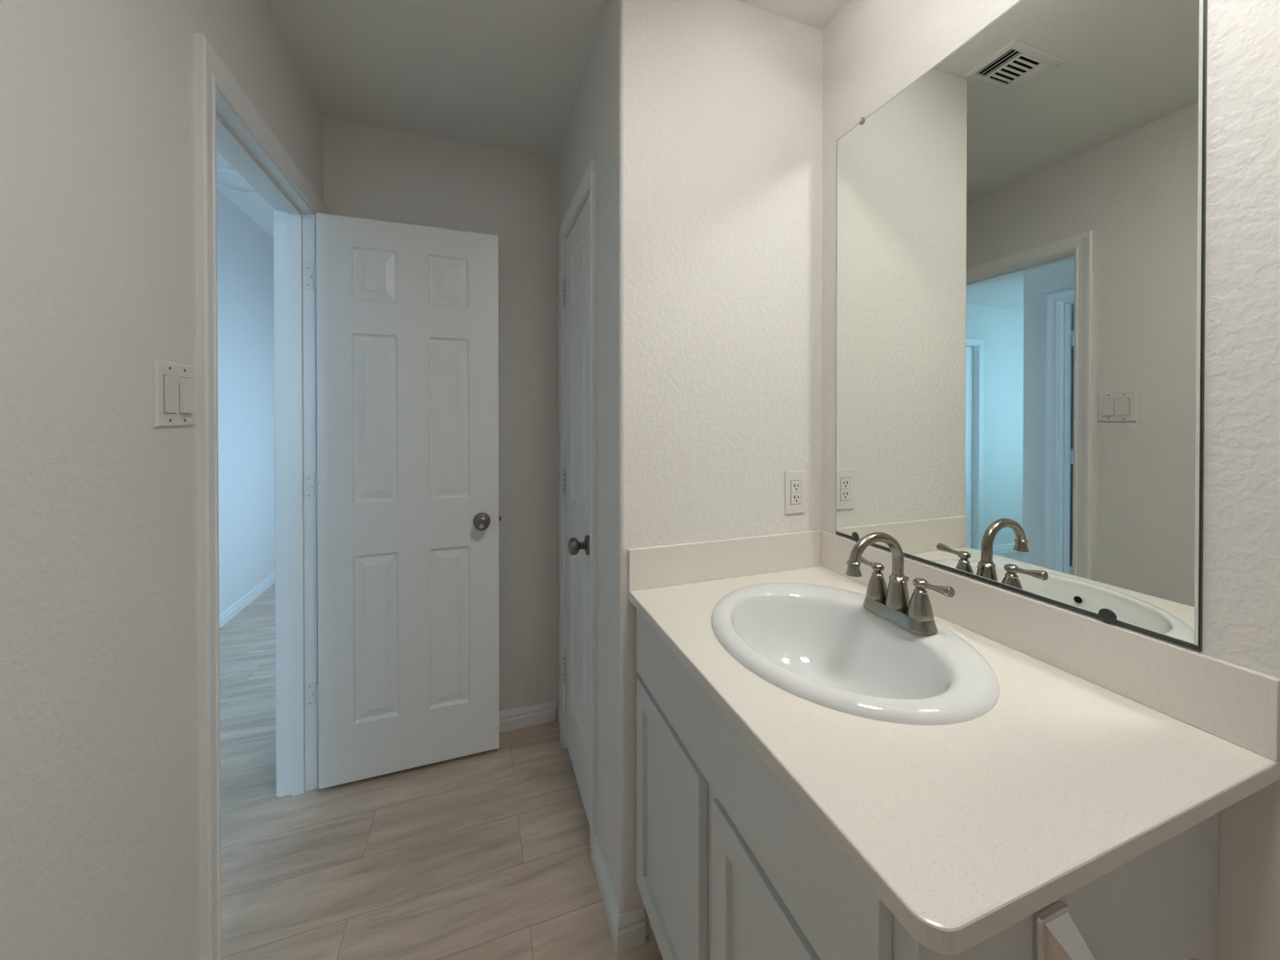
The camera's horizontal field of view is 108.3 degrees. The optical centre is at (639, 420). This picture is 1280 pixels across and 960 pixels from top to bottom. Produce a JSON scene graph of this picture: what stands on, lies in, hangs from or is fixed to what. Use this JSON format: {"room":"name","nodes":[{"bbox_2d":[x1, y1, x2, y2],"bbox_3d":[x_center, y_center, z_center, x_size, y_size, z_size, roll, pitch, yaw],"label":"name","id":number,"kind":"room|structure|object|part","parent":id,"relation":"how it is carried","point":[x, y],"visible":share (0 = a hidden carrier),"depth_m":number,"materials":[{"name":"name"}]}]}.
{"room":"bathroom","nodes":[
{"label":"bathroom","id":0,"kind":"room"},
{"bbox_2d":[0,0,323,959],"bbox_3d":[-1.210,-0.094,1.639,0.115,2.810,7.300,0,0,-20],"label":"wall","id":1,"kind":"structure","parent":0,"point":[100,736],"depth_m":0.70,"materials":[{"name":"white paint"}]},
{"bbox_2d":[152,359,194,427],"bbox_3d":[-0.868,-0.048,0.870,0.014,0.119,0.118,0,0,-20],"label":"light switch","id":2,"kind":"object","parent":1,"relation":"attached to","point":[173,383],"visible":1,"depth_m":0.85,"materials":[{"name":"white plastic"}]},
{"bbox_2d":[194,32,325,959],"bbox_3d":[-1.090,0.262,1.305,0.147,2.102,0.807,0,0,-20],"label":"door frame","id":3,"kind":"structure","parent":1,"relation":"attached to","point":[227,121],"depth_m":1.47,"materials":[{"name":"white wood"}]},
{"bbox_3d":[-1.152,0.262,1.283,0.016,2.102,0.807,0,0,-20],"label":"casing","id":4,"kind":"part","parent":3,"relation":"part of","materials":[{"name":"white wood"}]},
{"bbox_2d":[302,213,501,789],"bbox_3d":[-0.863,0.283,1.720,0.664,2.010,0.166,0,0,-20],"label":"door","id":5,"kind":"structure","parent":1,"relation":"in","point":[404,487],"depth_m":1.70,"materials":[{"name":"white wood"}]},
{"bbox_3d":[-0.603,0.388,1.762,0.064,0.064,0.064,0,0,-20],"label":"knob","id":6,"kind":"part","parent":5,"relation":"part of","materials":[{"name":"silver metal"}]},
{"bbox_2d":[216,149,273,238],"bbox_3d":[-1.795,-1.499,1.634,1.004,0.100,6.900,0,0,-20],"label":"ceiling","id":7,"kind":"structure","parent":0,"point":[253,205],"depth_m":3.12,"materials":[{"name":"white paint"}]},
{"bbox_2d":[216,166,258,193],"bbox_3d":[-2.439,-1.443,2.796,0.300,0.028,0.300,0,0,-20],"label":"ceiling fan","id":8,"kind":"object","parent":7,"relation":"in","point":[230,179],"visible":0.46,"depth_m":2.77,"materials":[{"name":"white wood"}]},
{"bbox_2d":[217,189,274,613],"bbox_3d":[-2.213,-0.093,1.495,0.115,2.810,6.900,0,0,-20],"label":"wall","id":9,"kind":"structure","parent":0,"point":[245,251],"depth_m":3.23,"materials":[{"name":"white paint"}]},
{"bbox_2d":[218,572,274,628],"bbox_3d":[-2.868,1.257,3.537,0.013,0.082,2.430,0,0,-20],"label":"baseboard","id":10,"kind":"structure","parent":9,"relation":"attached to","point":[227,615],"depth_m":3.22,"materials":[{"name":"white wood"}]},
{"bbox_2d":[322,116,557,711],"bbox_3d":[-0.451,0.075,2.053,1.612,2.467,0.115,0,0,-20],"label":"wall","id":11,"kind":"structure","parent":0,"point":[372,172],"depth_m":1.96,"materials":[{"name":"white paint"}]},
{"bbox_2d":[499,700,557,733],"bbox_3d":[-0.769,1.268,1.881,0.872,0.082,0.013,0,0,-20],"label":"baseboard","id":12,"kind":"structure","parent":11,"relation":"attached to","point":[547,712],"depth_m":1.98,"materials":[{"name":"white wood"}]},
{"bbox_2d":[218,583,662,959],"bbox_3d":[-2.493,1.363,1.352,6.200,0.100,7.800,0,0,-20],"label":"floor","id":13,"kind":"structure","parent":0,"point":[483,856],"depth_m":1.41,"materials":[{"name":"grey wood"}]},
{"bbox_2d":[636,609,1219,959],"bbox_3d":[0.388,0.882,0.896,0.576,0.867,0.774,0,0,-20],"label":"vanity cabinet","id":14,"kind":"object","parent":13,"relation":"on","point":[731,865],"visible":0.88,"depth_m":0.65,"materials":[{"name":"white paint"}]},
{"bbox_3d":[0.061,0.896,0.998,0.005,0.412,0.259,0,0,-20],"label":"door panel","id":15,"kind":"part","parent":14,"relation":"part of","materials":[{"name":"white paint"}]},
{"bbox_3d":[0.057,0.896,0.997,0.019,0.514,0.343,0,0,-20],"label":"door","id":16,"kind":"part","parent":14,"relation":"part of","materials":[{"name":"white paint"}]},
{"bbox_3d":[0.193,0.899,0.628,0.005,0.412,0.259,0,0,-20],"label":"door panel","id":17,"kind":"part","parent":14,"relation":"part of","materials":[{"name":"white paint"}]},
{"bbox_3d":[0.123,0.541,0.809,0.019,0.168,0.736,0,0,-20],"label":"false drawer","id":18,"kind":"part","parent":14,"relation":"part of","materials":[{"name":"white paint"}]},
{"bbox_3d":[0.188,0.899,0.626,0.019,0.514,0.343,0,0,-20],"label":"door","id":19,"kind":"part","parent":14,"relation":"part of","materials":[{"name":"white paint"}]},
{"bbox_3d":[0.144,0.833,0.809,0.019,0.767,0.774,0,0,-20],"label":"frame","id":20,"kind":"part","parent":14,"relation":"part of","materials":[{"name":"white paint"}]},
{"bbox_2d":[627,530,1279,955],"bbox_3d":[0.387,0.386,0.868,0.595,0.127,0.822,0,0,-20],"label":"countertop","id":21,"kind":"structure","parent":14,"relation":"on","point":[1102,743],"depth_m":0.60,"materials":[{"name":"stone"}]},
{"bbox_2d":[711,582,999,725],"bbox_3d":[0.382,0.490,0.910,0.460,0.169,0.536,0,0,-20],"label":"sink","id":22,"kind":"object","parent":21,"relation":"in","point":[818,644],"visible":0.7,"depth_m":0.93,"materials":[{"name":"white ceramic"}]},
{"bbox_2d":[845,531,954,634],"bbox_3d":[0.524,0.315,0.940,0.182,0.182,0.183,0,0,29],"label":"faucet","id":23,"kind":"object","parent":21,"relation":"on","point":[892,603],"visible":1,"depth_m":0.93,"materials":[{"name":"silver metal"}]},
{"bbox_3d":[0.500,0.312,1.029,0.019,0.020,0.058,0,0,-20],"label":"lever","id":24,"kind":"part","parent":23,"relation":"part of","materials":[{"name":"silver metal"}]},
{"bbox_3d":[0.475,0.273,0.929,0.135,0.097,0.021,0,0,-20],"label":"spout","id":25,"kind":"part","parent":23,"relation":"part of","materials":[{"name":"silver metal"}]},
{"bbox_3d":[0.512,0.344,0.997,0.045,0.074,0.045,0,0,-20],"label":"handle","id":26,"kind":"part","parent":23,"relation":"part of","materials":[{"name":"silver metal"}]},
{"bbox_3d":[0.529,0.348,0.949,0.046,0.066,0.046,0,0,-20],"label":"spout","id":27,"kind":"part","parent":23,"relation":"part of","materials":[{"name":"silver metal"}]},
{"bbox_3d":[0.529,0.393,0.949,0.056,0.025,0.158,0,0,-20],"label":"plate","id":28,"kind":"part","parent":23,"relation":"part of","materials":[{"name":"silver metal"}]},
{"bbox_3d":[0.546,0.344,0.901,0.045,0.074,0.045,0,0,-20],"label":"handle","id":29,"kind":"part","parent":23,"relation":"part of","materials":[{"name":"silver metal"}]},
{"bbox_3d":[0.557,0.313,0.868,0.019,0.020,0.058,0,0,-20],"label":"lever","id":30,"kind":"part","parent":23,"relation":"part of","materials":[{"name":"silver metal"}]},
{"bbox_2d":[1034,900,1200,959],"bbox_3d":[0.520,0.570,0.496,0.177,0.077,0.073,0,0,-20],"label":"toilet paper holder","id":31,"kind":"object","parent":14,"relation":"attached to","point":[1056,936],"visible":1,"depth_m":0.49,"materials":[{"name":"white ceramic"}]},
{"bbox_3d":[0.448,0.559,0.504,0.048,0.055,0.009,0,0,-20],"label":"mounting plate","id":32,"kind":"part","parent":31,"relation":"part of","materials":[{"name":"silver metal"}]},
{"bbox_3d":[0.459,0.569,0.474,0.038,0.065,0.056,0,0,-20],"label":"arm","id":33,"kind":"part","parent":31,"relation":"part of","materials":[{"name":"silver metal"}]},
{"bbox_2d":[265,0,849,159],"bbox_3d":[0.142,-1.177,0.217,1.527,0.100,3.768,0,0,-20],"label":"ceiling","id":34,"kind":"structure","parent":0,"point":[500,74],"depth_m":1.45,"materials":[{"name":"white paint"}]},
{"bbox_2d":[556,0,607,869],"bbox_3d":[-0.172,0.077,1.664,0.115,2.467,0.826,0,0,-20],"label":"wall","id":35,"kind":"structure","parent":0,"point":[586,136],"depth_m":1.33,"materials":[{"name":"white paint"}]},
{"bbox_2d":[561,195,589,824],"bbox_3d":[-0.236,0.290,1.635,0.099,2.002,0.447,0,0,-20],"label":"door","id":36,"kind":"structure","parent":35,"relation":"in","point":[577,243],"depth_m":1.62,"materials":[{"name":"white wood"}]},
{"bbox_3d":[-0.194,0.397,1.466,0.064,0.064,0.064,0,0,-20],"label":"knob","id":37,"kind":"part","parent":36,"relation":"part of","materials":[{"name":"silver metal"}]},
{"bbox_2d":[558,157,597,862],"bbox_3d":[-0.175,0.267,1.650,0.131,2.088,0.556,0,0,-20],"label":"door frame","id":38,"kind":"structure","parent":35,"relation":"attached to","point":[587,187],"depth_m":1.41,"materials":[{"name":"white wood"}]},
{"bbox_2d":[592,833,645,954],"bbox_3d":[-0.063,1.272,1.269,0.076,0.082,0.250,0,0,-20],"label":"baseboard","id":39,"kind":"structure","parent":35,"relation":"attached to","point":[627,929],"depth_m":1.16,"materials":[{"name":"white wood"}]},
{"bbox_2d":[607,0,822,937],"bbox_3d":[0.276,0.080,1.324,0.730,2.467,0.115,0,0,-20],"label":"wall","id":40,"kind":"structure","parent":0,"point":[714,107],"depth_m":1.23,"materials":[{"name":"white paint"}]},
{"bbox_2d":[784,470,805,513],"bbox_3d":[0.443,0.204,1.319,0.070,0.120,0.008,0,0,-20],"label":"wall outlet","id":41,"kind":"object","parent":40,"relation":"attached to","point":[794,481],"visible":1,"depth_m":1.31,"materials":[{"name":"white plastic"}]},
{"bbox_2d":[790,480,801,505],"bbox_3d":[0.444,0.204,1.317,0.036,0.069,0.001,0,0,-20],"label":"receptacle","id":42,"kind":"object","parent":41,"relation":"attached to","point":[795,485],"depth_m":1.32,"materials":[{"name":"white plastic"}]},
{"bbox_2d":[821,0,1279,959],"bbox_3d":[1.049,0.088,0.064,0.115,2.467,2.817,0,0,-20],"label":"wall","id":43,"kind":"structure","parent":0,"point":[873,50],"depth_m":0.62,"materials":[{"name":"white paint"}]},
{"bbox_2d":[835,0,1207,652],"bbox_3d":[0.662,-0.232,0.964,0.010,1.104,0.691,0,0,-20],"label":"mirror","id":44,"kind":"object","parent":43,"relation":"attached to","point":[1021,227],"visible":1,"depth_m":0.82,"materials":[{"name":"silver mirror"}]},
{"bbox_2d":[819,530,1279,761],"bbox_3d":[0.662,0.372,0.965,0.012,0.102,0.822,0,0,-20],"label":"backsplash","id":45,"kind":"structure","parent":43,"relation":"attached to","point":[1236,704],"depth_m":0.73,"materials":[{"name":"stone"}]}
]}

